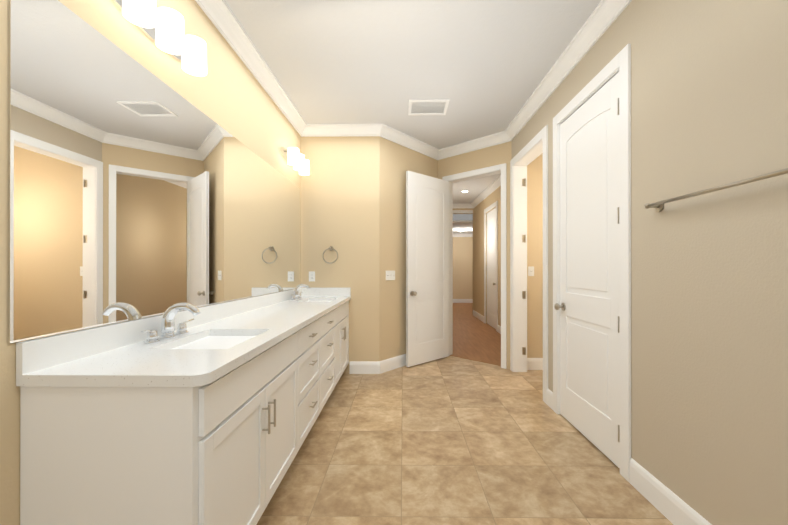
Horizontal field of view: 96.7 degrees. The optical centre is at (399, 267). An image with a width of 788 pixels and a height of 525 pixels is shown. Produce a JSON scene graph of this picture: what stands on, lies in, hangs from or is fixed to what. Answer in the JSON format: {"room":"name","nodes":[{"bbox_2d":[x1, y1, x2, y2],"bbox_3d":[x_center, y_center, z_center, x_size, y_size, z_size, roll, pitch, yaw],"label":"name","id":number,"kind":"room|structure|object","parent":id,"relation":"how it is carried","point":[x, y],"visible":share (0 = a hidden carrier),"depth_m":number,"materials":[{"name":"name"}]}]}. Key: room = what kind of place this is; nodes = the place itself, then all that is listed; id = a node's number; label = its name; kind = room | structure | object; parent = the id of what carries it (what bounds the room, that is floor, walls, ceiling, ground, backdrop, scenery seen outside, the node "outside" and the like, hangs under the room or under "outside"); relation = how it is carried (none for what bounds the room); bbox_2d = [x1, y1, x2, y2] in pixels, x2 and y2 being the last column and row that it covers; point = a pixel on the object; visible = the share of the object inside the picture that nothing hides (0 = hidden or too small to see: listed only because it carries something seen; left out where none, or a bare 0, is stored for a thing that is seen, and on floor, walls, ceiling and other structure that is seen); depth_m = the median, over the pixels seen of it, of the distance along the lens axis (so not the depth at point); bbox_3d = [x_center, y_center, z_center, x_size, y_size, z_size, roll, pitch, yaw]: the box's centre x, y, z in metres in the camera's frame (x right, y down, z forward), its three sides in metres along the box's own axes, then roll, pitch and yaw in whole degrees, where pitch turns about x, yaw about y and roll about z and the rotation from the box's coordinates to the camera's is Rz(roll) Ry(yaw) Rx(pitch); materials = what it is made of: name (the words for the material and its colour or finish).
{"room":"bathroom","nodes":[
{"label":"bathroom","id":0,"kind":"room"},
{"bbox_2d":[0,0,300,524],"bbox_3d":[-1.248,-0.225,1.378,0.120,2.940,5.740,0,0,1],"label":"wall","id":1,"kind":"structure","parent":0,"point":[229,94],"depth_m":1.73,"materials":[{"name":"beige paint"}]},
{"bbox_2d":[8,0,299,342],"bbox_3d":[-1.172,-0.344,2.572,0.005,1.157,3.010,0,0,1],"label":"wall mirror","id":2,"kind":"object","parent":1,"relation":"attached to","point":[137,190],"visible":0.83,"depth_m":1.46,"materials":[{"name":"clear glass"}]},
{"bbox_2d":[16,291,291,374],"bbox_3d":[-1.163,0.287,2.605,0.020,0.100,3.038,0,0,1],"label":"backsplash","id":3,"kind":"structure","parent":1,"relation":"attached to","point":[31,355],"depth_m":1.34,"materials":[{"name":"white stone"}]},
{"bbox_2d":[111,0,206,76],"bbox_3d":[-1.098,-1.116,1.638,0.172,0.180,0.600,0,0,1],"label":"sconce","id":4,"kind":"object","parent":1,"relation":"attached to","point":[162,28],"visible":1,"depth_m":1.60,"materials":[{"name":"white glass"}]},
{"bbox_2d":[195,0,310,136],"bbox_3d":[-1.142,-1.599,1.319,0.094,0.112,5.620,0,0,1],"label":"crown molding","id":5,"kind":"structure","parent":1,"relation":"attached to","point":[219,13],"depth_m":2.64,"materials":[{"name":"white wood"}]},
{"bbox_2d":[278,147,309,175],"bbox_3d":[-1.077,-1.113,3.667,0.172,0.180,0.600,0,0,1],"label":"sconce","id":6,"kind":"object","parent":1,"relation":"attached to","point":[294,158],"visible":1,"depth_m":3.53,"materials":[{"name":"white glass"}]},
{"bbox_2d":[301,136,378,372],"bbox_3d":[-0.756,-0.220,4.183,1.045,2.940,0.120,0,0,1],"label":"wall","id":7,"kind":"structure","parent":0,"point":[340,198],"depth_m":4.12,"materials":[{"name":"beige paint"}]},
{"bbox_2d":[309,271,314,280],"bbox_3d":[-1.030,0.110,4.120,0.072,0.117,0.008,0,0,1],"label":"electrical outlet","id":8,"kind":"object","parent":7,"relation":"attached to","point":[311,275],"visible":1,"depth_m":4.12,"materials":[{"name":"white plastic"}]},
{"bbox_2d":[322,246,337,263],"bbox_3d":[-0.800,-0.143,4.080,0.182,0.207,0.083,0,0,1],"label":"towel ring","id":9,"kind":"object","parent":7,"relation":"attached to","point":[330,248],"visible":1,"depth_m":4.05,"materials":[{"name":"grey metal"}]},
{"bbox_2d":[312,288,350,294],"bbox_3d":[-0.855,0.290,4.111,0.565,0.100,0.020,0,0,1],"label":"backsplash","id":10,"kind":"structure","parent":7,"relation":"attached to","point":[315,291],"depth_m":4.10,"materials":[{"name":"white stone"}]},
{"bbox_2d":[307,124,382,137],"bbox_3d":[-0.616,-1.594,4.077,0.849,0.112,0.094,0,0,1],"label":"crown molding","id":11,"kind":"structure","parent":7,"relation":"attached to","point":[313,130],"depth_m":4.08,"materials":[{"name":"white wood"}]},
{"bbox_2d":[349,354,405,373],"bbox_3d":[0.016,1.180,4.566,1.192,0.142,0.940,0,0,1],"label":"baseboard","id":12,"kind":"structure","parent":7,"relation":"attached to","point":[369,367],"depth_m":4.11,"materials":[{"name":"white wood"}]},
{"bbox_2d":[379,136,437,360],"bbox_3d":[0.151,-0.219,4.660,0.120,2.940,1.326,0,0,41],"label":"wall","id":13,"kind":"structure","parent":0,"point":[397,161],"depth_m":4.31,"materials":[{"name":"beige paint"}]},
{"bbox_2d":[386,271,394,279],"bbox_3d":[-0.107,0.100,4.258,0.009,0.117,0.165,0,0,41],"label":"switch","id":14,"kind":"object","parent":13,"relation":"attached to","point":[390,275],"visible":1,"depth_m":4.25,"materials":[{"name":"white plastic"}]},
{"bbox_2d":[383,128,502,159],"bbox_3d":[0.523,-1.593,4.629,1.505,0.112,0.814,0,0,1],"label":"crown molding","id":15,"kind":"structure","parent":13,"relation":"attached to","point":[391,134],"depth_m":4.55,"materials":[{"name":"white wood"}]},
{"bbox_2d":[224,0,600,203],"bbox_3d":[0.797,-1.675,3.789,4.800,0.050,11.000,0,0,1],"label":"ceiling","id":16,"kind":"structure","parent":0,"point":[484,66],"depth_m":2.75,"materials":[{"name":"white paint"}]},
{"bbox_2d":[408,99,449,114],"bbox_3d":[0.295,-1.645,3.614,0.400,0.012,0.330,0,0,1],"label":"ceiling vent","id":17,"kind":"object","parent":16,"relation":"in","point":[430,107],"visible":0.98,"depth_m":3.60,"materials":[{"name":"white metal"}]},
{"bbox_2d":[453,237,472,298],"bbox_3d":[1.531,0.015,12.429,5.490,2.500,0.100,0,0,1],"label":"wall","id":18,"kind":"structure","parent":0,"point":[462,267],"depth_m":12.36,"materials":[{"name":"beige paint"}]},
{"bbox_2d":[453,234,472,236],"bbox_3d":[1.585,-1.120,12.334,5.400,0.112,0.094,0,0,1],"label":"crown molding","id":19,"kind":"structure","parent":18,"relation":"attached to","point":[462,235],"depth_m":12.27,"materials":[{"name":"white wood"}]},
{"bbox_2d":[453,299,472,302],"bbox_3d":[1.586,1.194,12.368,5.400,0.142,0.016,0,0,1],"label":"baseboard","id":20,"kind":"structure","parent":18,"relation":"attached to","point":[462,300],"depth_m":12.35,"materials":[{"name":"white wood"}]},
{"bbox_2d":[453,220,472,233],"bbox_3d":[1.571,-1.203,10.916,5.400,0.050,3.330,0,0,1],"label":"window","id":21,"kind":"structure","parent":0,"point":[462,227],"depth_m":10.42,"materials":[{"name":"white glass"}]},
{"bbox_2d":[453,208,472,213],"bbox_3d":[1.348,-0.211,9.191,1.110,2.940,0.120,0,0,1],"label":"wall","id":22,"kind":"structure","parent":0,"point":[453,208],"depth_m":9.13,"materials":[{"name":"beige paint"}]},
{"bbox_2d":[453,203,469,207],"bbox_3d":[1.357,-1.585,9.087,0.930,0.112,0.094,0,0,1],"label":"crown molding","id":23,"kind":"structure","parent":22,"relation":"attached to","point":[467,205],"depth_m":9.08,"materials":[{"name":"white wood"}]},
{"bbox_2d":[453,210,472,212],"bbox_3d":[1.372,-0.111,9.122,1.080,2.740,0.018,0,0,1],"label":"trim","id":24,"kind":"structure","parent":22,"relation":"attached to","point":[462,211],"depth_m":9.11,"materials":[{"name":"white wood"}]},
{"bbox_2d":[257,356,672,524],"bbox_3d":[0.778,1.271,1.934,4.800,0.050,7.300,0,0,1],"label":"floor","id":25,"kind":"structure","parent":0,"point":[451,440],"depth_m":2.25,"materials":[{"name":"tile"}]},
{"bbox_2d":[20,299,349,524],"bbox_3d":[-0.874,0.810,2.607,0.598,0.875,3.026,0,0,1],"label":"bathroom vanity","id":26,"kind":"object","parent":25,"relation":"on","point":[189,414],"depth_m":1.10,"materials":[{"name":"white wood"}]},
{"bbox_2d":[16,295,350,386],"bbox_3d":[-0.879,0.355,2.602,0.588,0.035,3.038,0,0,1],"label":"countertop","id":27,"kind":"structure","parent":26,"relation":"on","point":[161,364],"depth_m":1.28,"materials":[{"name":"white stone"}]},
{"bbox_2d":[136,303,203,342],"bbox_3d":[-1.039,0.252,1.665,0.181,0.168,0.362,0,0,1],"label":"faucet","id":28,"kind":"object","parent":27,"relation":"on","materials":[{"name":"silver metal"}]},
{"bbox_2d":[172,331,259,346],"bbox_3d":[-0.865,0.441,1.663,0.362,0.165,0.492,0,0,1],"label":"sink","id":29,"kind":"object","parent":27,"relation":"in","point":[214,338],"depth_m":1.79,"materials":[{"name":"white ceramic"}]},
{"bbox_2d":[288,283,311,298],"bbox_3d":[-1.019,0.255,3.665,0.181,0.168,0.362,0,0,1],"label":"faucet","id":30,"kind":"object","parent":27,"relation":"on","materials":[{"name":"silver metal"}]},
{"bbox_2d":[304,299,335,302],"bbox_3d":[-0.844,0.445,3.662,0.362,0.165,0.492,0,0,1],"label":"sink","id":31,"kind":"object","parent":27,"relation":"in","point":[305,300],"depth_m":3.82,"materials":[{"name":"white ceramic"}]},
{"bbox_2d":[438,141,511,368],"bbox_3d":[1.000,-0.219,4.696,1.358,2.940,0.120,0,0,43],"label":"wall","id":32,"kind":"structure","parent":0,"point":[498,154],"depth_m":4.45,"materials":[{"name":"beige paint"}]},
{"bbox_2d":[405,171,448,366],"bbox_3d":[0.388,0.021,4.621,0.801,2.435,0.186,0,0,-43],"label":"bathroom door","id":33,"kind":"structure","parent":32,"relation":"in","point":[427,269],"depth_m":4.57,"materials":[{"name":"white wood"}]},
{"bbox_2d":[442,163,506,368],"bbox_3d":[1.011,-0.014,4.685,0.960,2.530,0.156,0,0,43],"label":"door frame","id":34,"kind":"structure","parent":32,"relation":"attached to","point":[481,172],"depth_m":4.34,"materials":[{"name":"white wood"}]},
{"bbox_2d":[450,303,500,365],"bbox_3d":[1.545,1.256,8.410,5.400,0.004,8.333,0,0,1],"label":"floor","id":35,"kind":"structure","parent":0,"point":[475,338],"depth_m":6.13,"materials":[{"name":"brown wood"}]},
{"bbox_2d":[473,186,500,325],"bbox_3d":[1.958,-0.215,6.810,0.100,2.940,4.870,0,0,1],"label":"wall","id":36,"kind":"structure","parent":0,"point":[478,251],"depth_m":8.20,"materials":[{"name":"beige paint"}]},
{"bbox_2d":[473,310,483,321],"bbox_3d":[1.918,1.187,8.510,0.016,0.142,1.225,0,0,1],"label":"baseboard","id":37,"kind":"structure","parent":36,"relation":"attached to","point":[478,315],"depth_m":8.45,"materials":[{"name":"white wood"}]},
{"bbox_2d":[470,175,500,207],"bbox_3d":[1.861,-1.589,6.753,0.094,0.112,4.750,0,0,1],"label":"crown molding","id":38,"kind":"structure","parent":36,"relation":"attached to","point":[489,190],"depth_m":7.44,"materials":[{"name":"white wood"}]},
{"bbox_2d":[484,201,497,330],"bbox_3d":[1.905,-0.017,7.325,0.018,2.545,1.080,0,0,1],"label":"door frame","id":39,"kind":"structure","parent":36,"relation":"attached to","point":[491,206],"depth_m":7.04,"materials":[{"name":"white wood"}]},
{"bbox_2d":[486,208,495,328],"bbox_3d":[1.952,0.026,7.321,0.186,2.435,0.881,0,0,1],"label":"hall door","id":40,"kind":"structure","parent":36,"relation":"in","point":[491,268],"depth_m":7.36,"materials":[{"name":"white wood"}]},
{"bbox_2d":[527,153,542,357],"bbox_3d":[2.306,-0.220,4.322,1.594,2.940,0.100,0,0,1],"label":"wall","id":41,"kind":"structure","parent":0,"point":[535,257],"depth_m":4.27,"materials":[{"name":"beige paint"}]},
{"bbox_2d":[528,266,533,275],"bbox_3d":[1.608,0.050,4.273,0.072,0.117,0.009,0,0,1],"label":"light switch","id":42,"kind":"object","parent":41,"relation":"attached to","point":[530,270],"visible":1,"depth_m":4.27,"materials":[{"name":"white plastic"}]},
{"bbox_2d":[527,358,542,369],"bbox_3d":[2.255,1.179,4.261,1.494,0.142,0.016,0,0,1],"label":"baseboard","id":43,"kind":"structure","parent":41,"relation":"attached to","point":[534,363],"depth_m":4.26,"materials":[{"name":"white wood"}]},
{"bbox_2d":[512,0,787,524],"bbox_3d":[1.409,-0.225,1.430,0.140,2.940,5.900,0,0,1],"label":"wall","id":44,"kind":"structure","parent":0,"point":[709,316],"depth_m":1.52,"materials":[{"name":"beige paint"}]},
{"bbox_2d":[510,125,547,403],"bbox_3d":[1.432,-0.023,3.727,0.176,2.545,1.075,0,0,1],"label":"door frame","id":45,"kind":"structure","parent":44,"relation":"attached to","point":[535,147],"depth_m":4.17,"materials":[{"name":"white wood"}]},
{"bbox_2d":[547,389,552,409],"bbox_3d":[1.348,1.177,3.121,0.016,0.142,0.135,0,0,1],"label":"baseboard","id":46,"kind":"structure","parent":44,"relation":"attached to","point":[550,398],"depth_m":3.12,"materials":[{"name":"white wood"}]},
{"bbox_2d":[503,0,631,142],"bbox_3d":[1.291,-1.599,1.379,0.094,0.112,5.790,0,0,1],"label":"crown molding","id":47,"kind":"structure","parent":44,"relation":"attached to","point":[603,16],"depth_m":2.67,"materials":[{"name":"white wood"}]},
{"bbox_2d":[554,72,619,467],"bbox_3d":[1.371,0.018,2.542,0.186,2.435,0.838,0,0,1],"label":"closet door","id":48,"kind":"structure","parent":44,"relation":"in","point":[588,306],"depth_m":2.46,"materials":[{"name":"white wood"}]},
{"bbox_2d":[553,44,630,481],"bbox_3d":[1.413,-0.025,2.542,0.162,2.545,1.025,0,0,1],"label":"trim","id":49,"kind":"structure","parent":44,"relation":"attached to","point":[620,62],"depth_m":2.09,"materials":[{"name":"white wood"}]},
{"bbox_2d":[629,458,711,524],"bbox_3d":[1.319,1.172,0.251,0.016,0.142,3.545,0,0,1],"label":"baseboard","id":50,"kind":"structure","parent":44,"relation":"attached to","point":[668,504],"depth_m":1.76,"materials":[{"name":"white wood"}]},
{"bbox_2d":[644,168,787,210],"bbox_3d":[1.299,-0.315,1.431,0.078,0.054,0.794,0,0,1],"label":"towel rail","id":51,"kind":"object","parent":44,"relation":"attached to","point":[658,205],"visible":1,"depth_m":1.40,"materials":[{"name":"grey metal"}]}
]}

